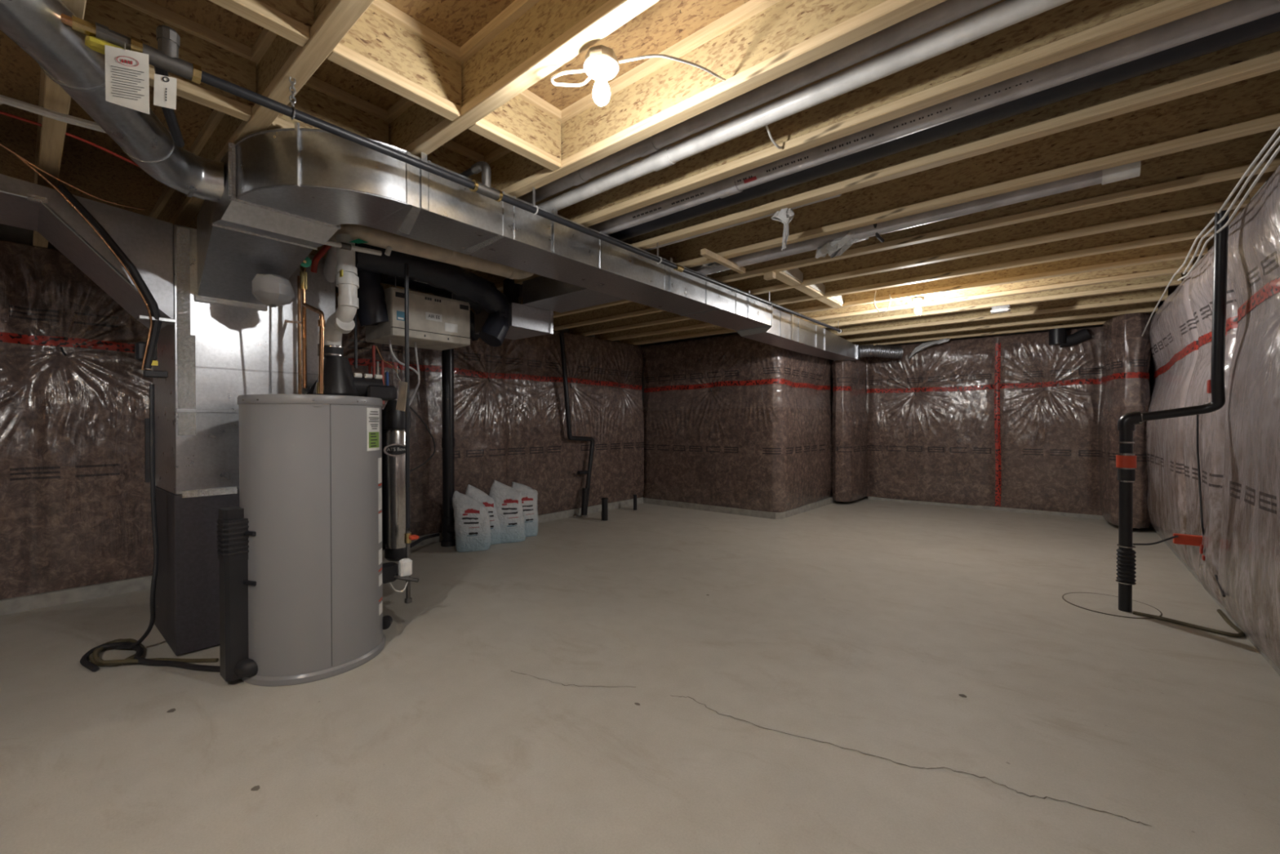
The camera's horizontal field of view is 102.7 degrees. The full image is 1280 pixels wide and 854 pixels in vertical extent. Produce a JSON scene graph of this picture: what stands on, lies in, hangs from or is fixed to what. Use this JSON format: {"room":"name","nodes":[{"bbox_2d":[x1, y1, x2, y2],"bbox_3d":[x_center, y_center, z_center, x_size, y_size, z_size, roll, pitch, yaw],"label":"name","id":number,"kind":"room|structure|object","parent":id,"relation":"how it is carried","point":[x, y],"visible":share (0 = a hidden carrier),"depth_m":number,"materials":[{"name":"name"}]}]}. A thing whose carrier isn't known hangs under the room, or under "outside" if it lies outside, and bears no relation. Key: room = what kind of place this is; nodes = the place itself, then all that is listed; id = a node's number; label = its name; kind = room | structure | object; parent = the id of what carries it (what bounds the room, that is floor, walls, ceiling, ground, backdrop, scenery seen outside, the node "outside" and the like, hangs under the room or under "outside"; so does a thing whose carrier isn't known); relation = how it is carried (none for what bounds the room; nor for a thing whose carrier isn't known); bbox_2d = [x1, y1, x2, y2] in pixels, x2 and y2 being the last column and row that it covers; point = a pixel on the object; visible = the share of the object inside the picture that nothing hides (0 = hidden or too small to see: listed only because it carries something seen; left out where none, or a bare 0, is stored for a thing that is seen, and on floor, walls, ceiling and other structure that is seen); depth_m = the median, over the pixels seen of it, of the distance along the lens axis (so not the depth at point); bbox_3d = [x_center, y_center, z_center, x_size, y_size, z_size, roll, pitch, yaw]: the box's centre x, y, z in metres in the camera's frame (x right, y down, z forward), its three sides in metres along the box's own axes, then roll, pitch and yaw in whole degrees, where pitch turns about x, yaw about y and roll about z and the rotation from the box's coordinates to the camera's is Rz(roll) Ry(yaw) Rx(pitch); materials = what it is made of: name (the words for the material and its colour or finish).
{"room":"unfinished basement","nodes":[
{"label":"unfinished basement","id":0,"kind":"room"},
{"bbox_2d":[0,223,618,342],"bbox_3d":[-2.600,-0.158,5.901,0.280,2.780,13.000,0,0,39],"label":"wall","id":1,"kind":"structure","parent":0,"point":[7,233],"depth_m":3.58,"materials":[{"name":"concrete"}]},
{"bbox_2d":[0,497,643,615],"bbox_3d":[-3.182,1.192,4.582,0.460,0.095,9.610,0,0,39],"label":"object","id":2,"kind":"structure","parent":1,"relation":"attached to","point":[12,605],"depth_m":3.75,"materials":[{"name":"concrete"}]},
{"bbox_2d":[0,240,644,599],"bbox_3d":[-3.189,-0.052,4.572,0.354,2.415,9.612,0,0,42],"label":"blanket","id":3,"kind":"object","parent":1,"relation":"attached to","point":[75,497],"visible":0.58,"depth_m":3.86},
{"bbox_2d":[0,332,641,389],"bbox_3d":[-2.666,-0.614,5.107,0.202,0.097,8.106,0,0,43],"label":"tape","id":4,"kind":"object","parent":3,"relation":"attached to","point":[4,336],"visible":0.65,"depth_m":4.96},
{"bbox_2d":[0,0,1275,295],"bbox_3d":[0.103,-1.562,3.662,7.300,0.030,13.000,0,0,39],"label":"ceiling","id":5,"kind":"structure","parent":0,"point":[92,170],"depth_m":2.28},
{"bbox_2d":[32,0,86,247],"bbox_3d":[-1.743,-1.391,1.556,6.330,0.280,0.066,0,0,39],"label":"i-joist","id":6,"kind":"object","parent":5,"relation":"attached to","point":[51,136],"visible":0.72,"depth_m":2.21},
{"bbox_2d":[0,94,106,133],"bbox_3d":[-3.038,-1.069,1.976,1.877,0.272,0.251,0,0,1],"label":"conduit","id":7,"kind":"object","parent":6,"relation":"attached to","point":[31,108],"visible":0.76,"depth_m":1.94,"materials":[{"name":"plastic"}]},
{"bbox_2d":[148,0,374,226],"bbox_3d":[-1.399,-1.394,1.973,6.330,0.280,0.066,0,0,39],"label":"i-joist","id":8,"kind":"object","parent":5,"relation":"attached to","point":[276,58],"visible":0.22,"depth_m":1.99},
{"bbox_2d":[83,0,256,121],"bbox_3d":[-1.745,-1.393,1.907,0.060,0.277,0.512,0,0,39],"label":"joist","id":9,"kind":"object","parent":8,"relation":"attached to","point":[220,55],"visible":0.49,"depth_m":1.94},
{"bbox_2d":[208,0,314,46],"bbox_3d":[-1.243,-1.393,1.494,0.060,0.277,0.512,0,0,39],"label":"joist","id":10,"kind":"object","parent":8,"relation":"attached to","point":[292,20],"visible":0.93,"depth_m":1.61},
{"bbox_2d":[384,0,659,158],"bbox_3d":[-1.057,-1.397,2.388,6.330,0.280,0.066,0,0,39],"label":"i-joist","id":11,"kind":"object","parent":5,"relation":"attached to","point":[529,40],"visible":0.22,"depth_m":1.89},
{"bbox_2d":[267,75,388,143],"bbox_3d":[-1.402,-1.396,2.323,0.060,0.277,0.510,0,0,39],"label":"joist","id":12,"kind":"object","parent":11,"relation":"attached to","point":[317,98],"visible":0.29,"depth_m":2.33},
{"bbox_2d":[326,0,461,120],"bbox_3d":[-0.900,-1.396,1.910,0.060,0.277,0.510,0,0,39],"label":"joist","id":13,"kind":"object","parent":11,"relation":"attached to","point":[386,46],"visible":0.77,"depth_m":1.91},
{"bbox_2d":[195,121,859,361],"bbox_3d":[0.471,-0.996,5.248,1.430,0.560,7.570,0,0,39],"label":"duct","id":14,"kind":"object","parent":11,"relation":"hanging from","point":[287,192],"visible":0.95,"depth_m":2.60,"materials":[{"name":"silver metal"}]},
{"bbox_2d":[0,0,224,202],"bbox_3d":[-1.777,-1.124,1.635,0.262,0.225,1.538,0,0,-17],"label":"duct","id":15,"kind":"object","parent":14,"relation":"attached to","point":[37,27],"visible":0.94,"depth_m":1.64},
{"bbox_2d":[474,275,624,339],"bbox_3d":[-0.788,-1.012,4.296,1.318,0.390,0.520,0,0,39],"label":"duct","id":16,"kind":"object","parent":14,"relation":"attached to","point":[542,295],"visible":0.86,"depth_m":4.22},
{"bbox_2d":[857,344,902,358],"bbox_3d":[3.618,-1.143,7.750,0.640,0.220,0.190,0,0,2],"label":"flexible duct","id":17,"kind":"object","parent":14,"relation":"attached to","point":[877,350],"visible":0.97,"depth_m":7.68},
{"bbox_2d":[688,160,1141,275],"bbox_3d":[1.454,-1.308,3.453,2.752,0.140,0.208,0,0,39],"label":"duct","id":18,"kind":"object","parent":14,"relation":"on","point":[1132,170],"visible":0.53,"depth_m":3.06,"materials":[{"name":"grey metal"}]},
{"bbox_2d":[815,228,868,257],"bbox_3d":[1.378,-1.290,3.494,0.350,0.216,0.185,0,0,39],"label":"plastic bag","id":19,"kind":"object","parent":18,"relation":"attached to","point":[835,248],"visible":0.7,"depth_m":3.49,"materials":[{"name":"white"}]},
{"bbox_2d":[588,0,1279,235],"bbox_3d":[0.776,-1.323,2.553,3.450,0.113,0.113,0,0,39],"label":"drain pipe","id":20,"kind":"object","parent":14,"relation":"on","point":[1233,13],"visible":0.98,"depth_m":2.03,"materials":[{"name":"grey plastic"}]},
{"bbox_2d":[583,44,618,106],"bbox_3d":[-0.131,-1.175,1.735,0.120,0.163,0.120,0,0,39],"label":"ceiling light","id":21,"kind":"object","parent":11,"relation":"attached to","point":[601,64],"visible":1,"depth_m":1.71,"materials":[{"name":"white ceramic"}]},
{"bbox_2d":[313,0,946,257],"bbox_3d":[-0.713,-1.401,2.806,6.330,0.280,0.066,0,0,39],"label":"i-joist","id":22,"kind":"object","parent":5,"relation":"attached to","point":[757,43],"visible":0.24,"depth_m":1.99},
{"bbox_2d":[365,276,470,350],"bbox_3d":[-1.746,-0.961,4.046,0.458,0.604,0.629,0,0,39],"label":"air exchanger","id":23,"kind":"object","parent":22,"relation":"hanging from","point":[436,322],"visible":0.91,"depth_m":3.89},
{"bbox_2d":[355,243,522,346],"bbox_3d":[-1.675,-0.988,4.167,0.901,0.650,1.535,0,0,39],"label":"ducts","id":24,"kind":"object","parent":23,"relation":"attached to","point":[442,279],"visible":0.87,"depth_m":3.82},
{"bbox_2d":[354,311,388,404],"bbox_3d":[-1.952,-0.666,3.724,0.070,1.000,0.259,0,0,39],"label":"pipe manifold","id":25,"kind":"object","parent":24,"relation":"attached to","point":[355,316],"visible":0.4,"depth_m":3.73,"materials":[{"name":"metal"}]},
{"bbox_2d":[426,140,484,182],"bbox_3d":[-1.058,-1.399,2.740,0.060,0.277,0.514,0,0,39],"label":"joist","id":26,"kind":"object","parent":22,"relation":"attached to","point":[452,156],"visible":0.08,"depth_m":2.79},
{"bbox_2d":[467,88,560,170],"bbox_3d":[-0.557,-1.399,2.327,0.060,0.277,0.514,0,0,39],"label":"joist","id":27,"kind":"object","parent":22,"relation":"attached to","point":[526,125],"visible":0.67,"depth_m":2.36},
{"bbox_2d":[532,186,538,214],"bbox_3d":[-0.551,-1.187,2.688,0.050,0.147,0.016,0,0,39],"label":"hanger","id":28,"kind":"object","parent":22,"relation":"hanging from","point":[533,188],"visible":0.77,"depth_m":2.69,"materials":[{"name":"white plastic"}]},
{"bbox_2d":[60,13,842,332],"bbox_3d":[0.107,-1.198,3.834,0.566,0.201,6.774,0,0,39],"label":"gas pipe","id":29,"kind":"object","parent":28,"relation":"hanging from","point":[165,59],"visible":0.91,"depth_m":1.85,"materials":[{"name":"black metal"}]},
{"bbox_2d":[104,44,149,114],"bbox_3d":[-1.496,-1.023,1.494,0.014,0.186,0.092,0,0,39],"label":"paper tag","id":30,"kind":"object","parent":29,"relation":"hanging from","point":[126,71],"visible":1,"depth_m":1.49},
{"bbox_2d":[153,73,177,110],"bbox_3d":[-1.444,-1.020,1.556,0.004,0.106,0.053,0,0,39],"label":"paper tag","id":31,"kind":"object","parent":29,"relation":"hanging from","point":[165,87],"visible":1,"depth_m":1.56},
{"bbox_2d":[618,53,726,81],"bbox_3d":[0.144,-1.264,1.803,0.462,0.079,0.060,0,0,-27],"label":"cable","id":32,"kind":"object","parent":22,"relation":"attached to","point":[652,55],"visible":0.97,"depth_m":1.75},
{"bbox_2d":[517,0,1001,204],"bbox_3d":[0.480,-1.387,2.154,3.200,0.081,0.081,0,0,39],"label":"drain pipe","id":33,"kind":"object","parent":5,"relation":"hanging from","point":[944,13],"visible":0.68,"depth_m":2.04,"materials":[{"name":"grey metal"}]},
{"bbox_2d":[536,0,1072,212],"bbox_3d":[0.518,-1.329,2.200,3.200,0.088,0.083,0,0,39],"label":"duct","id":34,"kind":"object","parent":5,"relation":"hanging from","point":[1007,13],"visible":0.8,"depth_m":1.99,"materials":[{"name":"grey metal"}]},
{"bbox_2d":[380,0,1232,289],"bbox_3d":[-0.368,-1.404,3.224,6.330,0.280,0.066,0,0,39],"label":"i-joist","id":35,"kind":"object","parent":5,"relation":"attached to","point":[1073,28],"visible":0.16,"depth_m":2.03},
{"bbox_2d":[417,31,1279,295],"bbox_3d":[-0.013,-1.407,3.655,6.330,0.280,0.066,0,0,39],"label":"i-joist","id":36,"kind":"object","parent":5,"relation":"attached to","point":[1260,55],"visible":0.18,"depth_m":2.26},
{"bbox_2d":[644,194,841,251],"bbox_3d":[0.472,-1.315,3.363,1.650,0.074,0.074,0,0,39],"label":"drain pipe","id":37,"kind":"object","parent":36,"relation":"attached to","point":[836,196],"visible":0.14,"depth_m":3.27,"materials":[{"name":"grey plastic"}]},
{"bbox_2d":[771,208,794,248],"bbox_3d":[0.841,-1.156,3.007,0.142,0.231,0.076,0,0,39],"label":"scrap","id":38,"kind":"object","parent":36,"relation":"hanging from","point":[785,215],"visible":1,"depth_m":2.99,"materials":[{"name":"white"}]},
{"bbox_2d":[470,70,1279,312],"bbox_3d":[0.343,-1.410,4.087,6.330,0.280,0.066,0,0,39],"label":"i-joist","id":39,"kind":"object","parent":5,"relation":"attached to","point":[1250,106],"visible":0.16,"depth_m":2.68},
{"bbox_2d":[700,248,745,273],"bbox_3d":[0.638,-1.248,3.871,0.040,0.041,0.600,0,0,39],"label":"lumber offcut","id":40,"kind":"object","parent":39,"relation":"attached to","point":[704,252],"visible":1,"depth_m":3.82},
{"bbox_2d":[568,213,1214,336],"bbox_3d":[1.412,-1.420,5.383,6.330,0.280,0.066,0,0,39],"label":"i-joist","id":41,"kind":"object","parent":5,"relation":"attached to","point":[1184,228],"visible":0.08,"depth_m":4.18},
{"bbox_2d":[1141,126,1279,336],"bbox_3d":[4.204,-1.117,3.995,0.018,0.335,5.508,0,0,39],"label":"cable","id":42,"kind":"object","parent":41,"relation":"attached to","point":[1277,130],"visible":0.96,"depth_m":2.86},
{"bbox_2d":[595,236,1207,341],"bbox_3d":[1.762,-1.423,5.808,6.330,0.280,0.066,0,0,39],"label":"i-joist","id":43,"kind":"object","parent":5,"relation":"attached to","point":[1176,250],"visible":0.24,"depth_m":4.64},
{"bbox_2d":[553,176,1250,330],"bbox_3d":[1.059,-1.416,4.955,6.330,0.280,0.066,0,0,39],"label":"i-joist","id":44,"kind":"object","parent":5,"relation":"attached to","point":[1207,198],"visible":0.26,"depth_m":3.68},
{"bbox_2d":[618,257,1192,345],"bbox_3d":[2.105,-1.426,6.224,6.330,0.280,0.066,0,0,39],"label":"i-joist","id":45,"kind":"object","parent":5,"relation":"attached to","point":[1168,267],"visible":0.26,"depth_m":5.10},
{"bbox_2d":[553,128,1279,317],"bbox_3d":[0.703,-1.413,4.523,6.330,0.280,0.066,0,0,39],"label":"i-joist","id":46,"kind":"object","parent":5,"relation":"attached to","point":[1227,160],"visible":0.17,"depth_m":2.96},
{"bbox_2d":[775,267,803,286],"bbox_3d":[1.260,-1.361,4.427,0.112,0.168,0.492,0,0,39],"label":"strip","id":47,"kind":"object","parent":46,"relation":"attached to","point":[794,277],"visible":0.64,"depth_m":4.45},
{"bbox_2d":[608,12,1279,240],"bbox_3d":[0.890,-1.398,2.690,3.551,0.213,0.198,0,0,39],"label":"drain pipe","id":48,"kind":"object","parent":5,"relation":"hanging from","point":[1268,24],"visible":0.19,"depth_m":2.16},
{"bbox_2d":[809,273,1182,328],"bbox_3d":[2.436,-1.429,6.625,6.330,0.280,0.066,0,0,39],"label":"i-joist","id":49,"kind":"object","parent":5,"relation":"attached to","point":[1162,281],"visible":0.16,"depth_m":5.34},
{"bbox_2d":[825,286,1168,336],"bbox_3d":[2.913,-1.433,7.204,6.330,0.280,0.066,0,0,39],"label":"i-joist","id":50,"kind":"object","parent":5,"relation":"attached to","point":[1151,295],"visible":0.26,"depth_m":5.95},
{"bbox_2d":[840,301,1158,342],"bbox_3d":[3.358,-1.437,7.744,6.330,0.280,0.066,0,0,39],"label":"i-joist","id":51,"kind":"object","parent":5,"relation":"attached to","point":[1148,307],"visible":0.28,"depth_m":6.56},
{"bbox_2d":[853,312,1150,345],"bbox_3d":[3.746,-1.441,8.215,6.330,0.280,0.066,0,0,39],"label":"i-joist","id":52,"kind":"object","parent":5,"relation":"attached to","point":[1097,321],"visible":0.07,"depth_m":7.19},
{"bbox_2d":[0,497,1279,853],"bbox_3d":[0.113,1.332,3.675,7.300,0.201,13.000,0,0,39],"label":"floor","id":53,"kind":"structure","parent":0,"point":[863,675],"depth_m":2.22,"materials":[{"name":"concrete"}]},
{"bbox_2d":[111,383,158,648],"bbox_3d":[-2.767,0.506,2.811,0.387,1.470,0.050,0,0,21],"label":"hose","id":54,"kind":"object","parent":53,"relation":"on","point":[152,451],"visible":1,"depth_m":2.73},
{"bbox_2d":[80,641,220,671],"bbox_3d":[-2.573,1.225,2.650,0.919,0.044,0.240,0,0,19],"label":"hose","id":55,"kind":"object","parent":53,"relation":"on","point":[84,662],"visible":0.97,"depth_m":2.66,"materials":[{"name":"rubber"}]},
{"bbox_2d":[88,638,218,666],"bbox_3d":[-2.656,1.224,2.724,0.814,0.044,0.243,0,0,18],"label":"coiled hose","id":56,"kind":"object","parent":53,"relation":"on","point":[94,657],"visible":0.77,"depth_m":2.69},
{"bbox_2d":[144,224,335,655],"bbox_3d":[-2.548,0.069,3.293,0.758,2.330,0.840,0,0,39],"label":"furnace","id":57,"kind":"object","parent":53,"relation":"on","point":[213,354],"visible":0.46,"depth_m":2.88,"materials":[{"name":"silver metal"}]},
{"bbox_2d":[0,173,173,328],"bbox_3d":[-3.291,-0.899,2.273,0.608,0.660,1.732,0,0,39],"label":"duct","id":58,"kind":"object","parent":57,"relation":"attached to","point":[147,242],"visible":0.74,"depth_m":2.63,"materials":[{"name":"silver metal"}]},
{"bbox_2d":[16,155,176,377],"bbox_3d":[-2.629,-0.734,2.503,0.116,0.953,0.539,0,0,35],"label":"refrigerant line","id":59,"kind":"object","parent":57,"relation":"attached to","point":[146,353],"visible":0.98,"depth_m":2.60,"materials":[{"name":"black rubber"}]},
{"bbox_2d":[284,319,302,324],"bbox_3d":[-2.101,-0.664,3.088,0.362,0.130,0.016,0,0,39],"label":"copper pipe","id":60,"kind":"object","parent":57,"relation":"attached to","point":[286,320],"visible":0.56,"depth_m":3.05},
{"bbox_2d":[297,275,302,394],"bbox_3d":[-2.094,-0.561,3.148,0.020,0.733,0.019,0,0,39],"label":"copper pipe","id":61,"kind":"object","parent":60,"relation":"attached to","point":[299,291],"visible":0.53,"depth_m":3.14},
{"bbox_2d":[323,246,336,282],"bbox_3d":[-2.161,-0.772,3.460,0.716,0.921,0.084,0,0,39],"label":"pipe","id":62,"kind":"object","parent":57,"relation":"attached to","point":[329,268],"visible":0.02,"depth_m":3.29,"materials":[{"name":"grey plastic"}]},
{"bbox_2d":[237,394,385,686],"bbox_3d":[-1.767,0.539,2.785,0.674,1.408,0.674,0,0,39],"label":"water heater","id":63,"kind":"object","parent":53,"relation":"on","point":[310,465],"visible":0.96,"depth_m":2.51,"materials":[{"name":"grey metal"}]},
{"bbox_2d":[217,506,257,681],"bbox_3d":[-1.952,0.808,2.512,0.214,0.815,0.165,0,0,39],"label":"air intake","id":64,"kind":"object","parent":63,"relation":"attached to","point":[233,531],"visible":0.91,"depth_m":2.46,"materials":[{"name":"black plastic"}]},
{"bbox_2d":[269,306,271,394],"bbox_3d":[-2.055,-0.363,2.845,0.012,0.606,0.103,0,0,-38],"label":"rod","id":65,"kind":"object","parent":63,"relation":"attached to","point":[270,307],"visible":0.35,"depth_m":2.83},
{"bbox_2d":[251,273,295,306],"bbox_3d":[-1.986,-0.738,2.769,0.196,0.171,0.199,0,0,39],"label":"tank","id":66,"kind":"object","parent":65,"relation":"attached to","point":[272,290],"visible":1,"depth_m":2.71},
{"bbox_2d":[302,302,325,393],"bbox_3d":[-1.840,-0.449,2.893,0.219,0.530,0.037,0,0,35],"label":"copper pipe","id":67,"kind":"object","parent":63,"relation":"on","point":[321,322],"visible":1,"depth_m":2.84,"materials":[{"name":"metal"}]},
{"bbox_2d":[299,265,307,388],"bbox_3d":[-1.945,-0.657,2.959,0.042,0.867,0.037,0,0,39],"label":"copper pipe","id":68,"kind":"object","parent":67,"relation":"attached to","point":[303,273],"visible":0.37,"depth_m":2.95,"materials":[{"name":"gold metal"}]},
{"bbox_2d":[306,344,397,400],"bbox_3d":[-1.757,-0.325,3.135,0.240,0.313,0.454,0,0,39],"label":"blower","id":69,"kind":"object","parent":63,"relation":"on","point":[339,378],"visible":0.84,"depth_m":3.02,"materials":[{"name":"black plastic"}]},
{"bbox_2d":[324,233,359,346],"bbox_3d":[-1.735,-0.751,2.964,0.370,0.668,0.120,0,0,39],"label":"vent pipe","id":70,"kind":"object","parent":69,"relation":"attached to","point":[341,322],"visible":0.98,"depth_m":2.88,"materials":[{"name":"white plastic"}]},
{"bbox_2d":[324,238,391,256],"bbox_3d":[-1.622,-1.035,2.904,0.037,0.084,0.425,0,0,39],"label":"pipe","id":71,"kind":"object","parent":70,"relation":"attached to","point":[344,246],"visible":0.91,"depth_m":2.90,"materials":[{"name":"white plastic"}]},
{"bbox_2d":[328,223,533,279],"bbox_3d":[-1.296,-1.153,3.433,0.245,0.193,1.365,0,0,39],"label":"duct","id":72,"kind":"object","parent":70,"relation":"attached to","point":[374,237],"visible":0.64,"depth_m":3.20,"materials":[{"name":"beige plastic"}]},
{"bbox_2d":[382,558,418,591],"bbox_3d":[-1.453,0.895,3.086,0.232,0.185,0.103,0,0,-15],"label":"valve","id":73,"kind":"object","parent":63,"relation":"attached to","point":[392,571],"visible":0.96,"depth_m":3.07,"materials":[{"name":"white plastic"}]},
{"bbox_2d":[404,263,418,603],"bbox_3d":[-1.416,0.041,3.155,0.069,2.088,0.073,0,0,39],"label":"pipe","id":74,"kind":"object","parent":73,"relation":"attached to","point":[408,537],"visible":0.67,"depth_m":3.14,"materials":[{"name":"black metal"}]},
{"bbox_2d":[381,400,410,561],"bbox_3d":[-1.768,0.530,3.459,0.402,1.420,0.227,0,0,-27],"label":"water filter","id":75,"kind":"object","parent":53,"relation":"on","point":[393,456],"visible":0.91,"depth_m":3.42,"materials":[{"name":"metal"}]},
{"bbox_2d":[440,348,455,546],"bbox_3d":[-1.944,0.132,5.307,0.264,2.200,0.148,0,0,21],"label":"vent stack","id":76,"kind":"object","parent":53,"relation":"on","point":[447,355],"visible":0.73,"depth_m":5.28,"materials":[{"name":"black plastic"}]},
{"bbox_2d":[452,490,491,551],"bbox_3d":[-1.697,0.938,5.156,0.368,0.581,0.243,0,0,-21],"label":"sack","id":77,"kind":"object","parent":53,"relation":"on","point":[471,516],"visible":1,"depth_m":5.09,"materials":[{"name":"white"}]},
{"bbox_2d":[465,484,500,544],"bbox_3d":[-1.639,0.915,5.388,0.366,0.624,0.213,0,0,-32],"label":"sack","id":78,"kind":"object","parent":53,"relation":"on","point":[476,493],"visible":0.49,"depth_m":5.36,"materials":[{"name":"white"}]},
{"bbox_2d":[488,480,525,542],"bbox_3d":[-1.438,0.900,5.524,0.385,0.651,0.246,0,0,-23],"label":"sack","id":79,"kind":"object","parent":53,"relation":"on","point":[507,500],"visible":0.8,"depth_m":5.46,"materials":[{"name":"white"}]},
{"bbox_2d":[511,481,537,537],"bbox_3d":[-1.327,0.926,5.800,0.371,0.596,0.257,0,0,-28],"label":"sack","id":80,"kind":"object","parent":53,"relation":"on","point":[529,495],"visible":0.61,"depth_m":5.76,"materials":[{"name":"white"}]},
{"bbox_2d":[559,332,594,518],"bbox_3d":[-0.832,-0.009,6.884,0.128,2.461,0.619,0,0,45],"label":"pipe","id":81,"kind":"object","parent":53,"relation":"in","point":[585,491],"visible":1,"depth_m":6.86,"materials":[{"name":"plastic"}]},
{"bbox_2d":[1062,591,1162,618],"bbox_3d":[3.229,1.221,3.516,0.507,0.009,0.507,0,0,39],"label":"pit","id":82,"kind":"object","parent":53,"relation":"on","point":[1106,604],"visible":0.95,"depth_m":3.50,"materials":[{"name":"concrete"}]},
{"bbox_2d":[1115,209,1229,612],"bbox_3d":[3.365,-0.019,3.227,0.223,2.485,0.522,0,0,-24],"label":"pipe","id":83,"kind":"object","parent":82,"relation":"on","point":[1126,460],"visible":0.99,"depth_m":3.31,"materials":[{"name":"plastic"}]},
{"bbox_2d":[1177,145,1279,280],"bbox_3d":[3.322,-1.134,2.925,0.018,0.096,2.734,0,0,39],"label":"cable","id":84,"kind":"object","parent":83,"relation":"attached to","point":[1277,149],"visible":1,"depth_m":2.62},
{"bbox_2d":[1182,135,1279,274],"bbox_3d":[3.247,-1.175,2.834,0.018,0.102,2.498,0,0,39],"label":"cable","id":85,"kind":"object","parent":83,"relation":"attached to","point":[1277,140],"visible":1,"depth_m":2.64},
{"bbox_2d":[1133,608,1244,637],"bbox_3d":[3.485,1.211,3.296,0.470,0.022,0.535,0,0,39],"label":"hose","id":86,"kind":"object","parent":53,"relation":"on","point":[1241,633],"visible":1,"depth_m":3.13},
{"bbox_2d":[638,332,833,497],"bbox_3d":[1.647,-0.186,8.750,2.650,2.780,2.600,0,0,39],"label":"wall","id":87,"kind":"structure","parent":0,"point":[731,333],"depth_m":8.18,"materials":[{"name":"concrete"}]},
{"bbox_2d":[642,333,832,512],"bbox_3d":[1.567,-0.085,8.155,2.392,2.415,2.023,0,0,39],"label":"blanket","id":88,"kind":"object","parent":87,"relation":"attached to","point":[767,447],"visible":0.95,"depth_m":7.30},
{"bbox_2d":[644,378,831,392],"bbox_3d":[1.563,-0.603,8.179,2.327,0.096,1.980,0,0,39],"label":"tape","id":89,"kind":"object","parent":88,"relation":"attached to","point":[766,381],"visible":1,"depth_m":7.33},
{"bbox_2d":[643,496,835,519],"bbox_3d":[1.591,1.165,8.164,2.350,0.085,1.990,0,0,39],"label":"baseboard","id":90,"kind":"structure","parent":87,"relation":"attached to","point":[772,515],"depth_m":7.32,"materials":[{"name":"concrete"}]},
{"bbox_2d":[831,356,868,502],"bbox_3d":[3.347,-0.074,8.223,0.382,2.450,0.856,0,0,39],"label":"blanket","id":91,"kind":"object","parent":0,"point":[850,423],"visible":0.9,"depth_m":7.96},
{"bbox_2d":[863,300,1164,497],"bbox_3d":[4.101,-0.194,8.606,6.620,2.780,0.300,0,0,39],"label":"wall","id":92,"kind":"structure","parent":0,"point":[1151,366],"depth_m":7.20,"materials":[{"name":"concrete"}]},
{"bbox_2d":[866,326,1102,515],"bbox_3d":[4.901,-0.074,7.580,2.920,2.455,0.188,0,0,39],"label":"blanket","id":93,"kind":"object","parent":92,"relation":"attached to","point":[939,446],"visible":0.94,"depth_m":7.40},
{"bbox_2d":[866,378,1102,392],"bbox_3d":[4.883,-0.582,7.565,2.912,0.098,0.058,0,0,39],"label":"tape","id":94,"kind":"object","parent":93,"relation":"attached to","point":[1085,381],"visible":1,"depth_m":7.41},
{"bbox_2d":[994,342,1000,506],"bbox_3d":[5.139,-0.030,7.350,0.082,2.338,0.060,0,0,39],"label":"tape","id":95,"kind":"object","parent":93,"relation":"attached to","point":[997,346],"visible":1,"depth_m":7.35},
{"bbox_2d":[1048,324,1091,347],"bbox_3d":[5.675,-1.203,6.761,0.436,0.294,0.193,0,0,24],"label":"fitting","id":96,"kind":"object","parent":93,"relation":"attached to","point":[1057,336],"visible":0.91,"depth_m":6.72,"materials":[{"name":"black plastic"}]},
{"bbox_2d":[868,496,1104,519],"bbox_3d":[5.091,1.173,7.489,3.270,0.050,0.160,0,0,39],"label":"baseboard","id":97,"kind":"structure","parent":92,"relation":"attached to","point":[991,508],"depth_m":7.33,"materials":[{"name":"concrete"}]},
{"bbox_2d":[1098,312,1151,528],"bbox_3d":[5.859,-0.073,6.165,0.464,2.450,0.884,0,0,39],"label":"blanket","id":98,"kind":"object","parent":92,"relation":"attached to","point":[1123,348],"visible":0.8,"depth_m":5.91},
{"bbox_2d":[1172,172,1274,293],"bbox_3d":[2.770,-0.156,1.474,0.400,2.780,13.000,0,0,39],"label":"wall","id":99,"kind":"structure","parent":0,"point":[1267,180],"depth_m":3.69,"materials":[{"name":"concrete"}]},
{"bbox_2d":[1146,164,1279,669],"bbox_3d":[2.341,-0.030,1.517,0.236,2.470,11.920,0,0,39],"label":"blanket","id":100,"kind":"object","parent":99,"relation":"attached to","point":[1239,441],"visible":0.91,"depth_m":3.01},
{"bbox_2d":[1173,533,1205,560],"bbox_3d":[3.811,0.828,3.540,0.145,0.130,0.243,0,0,39],"label":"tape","id":101,"kind":"object","parent":100,"relation":"attached to","point":[1183,539],"visible":1,"depth_m":3.60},
{"bbox_2d":[1196,414,1225,596],"bbox_3d":[3.721,0.449,3.307,0.073,1.071,0.958,0,0,41],"label":"cord","id":102,"kind":"object","parent":100,"relation":"attached to","point":[1197,415],"visible":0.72,"depth_m":3.64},
{"bbox_2d":[1153,276,1279,379],"bbox_3d":[3.766,-0.683,3.209,0.106,0.295,7.490,0,0,39],"label":"tape","id":103,"kind":"object","parent":100,"relation":"attached to","point":[1272,287],"visible":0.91,"depth_m":3.27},
{"bbox_2d":[1150,524,1279,675],"bbox_3d":[2.487,1.209,1.587,0.160,0.050,12.200,0,0,39],"label":"baseboard","id":104,"kind":"structure","parent":99,"relation":"attached to","point":[1276,668],"depth_m":3.41,"materials":[{"name":"concrete"}]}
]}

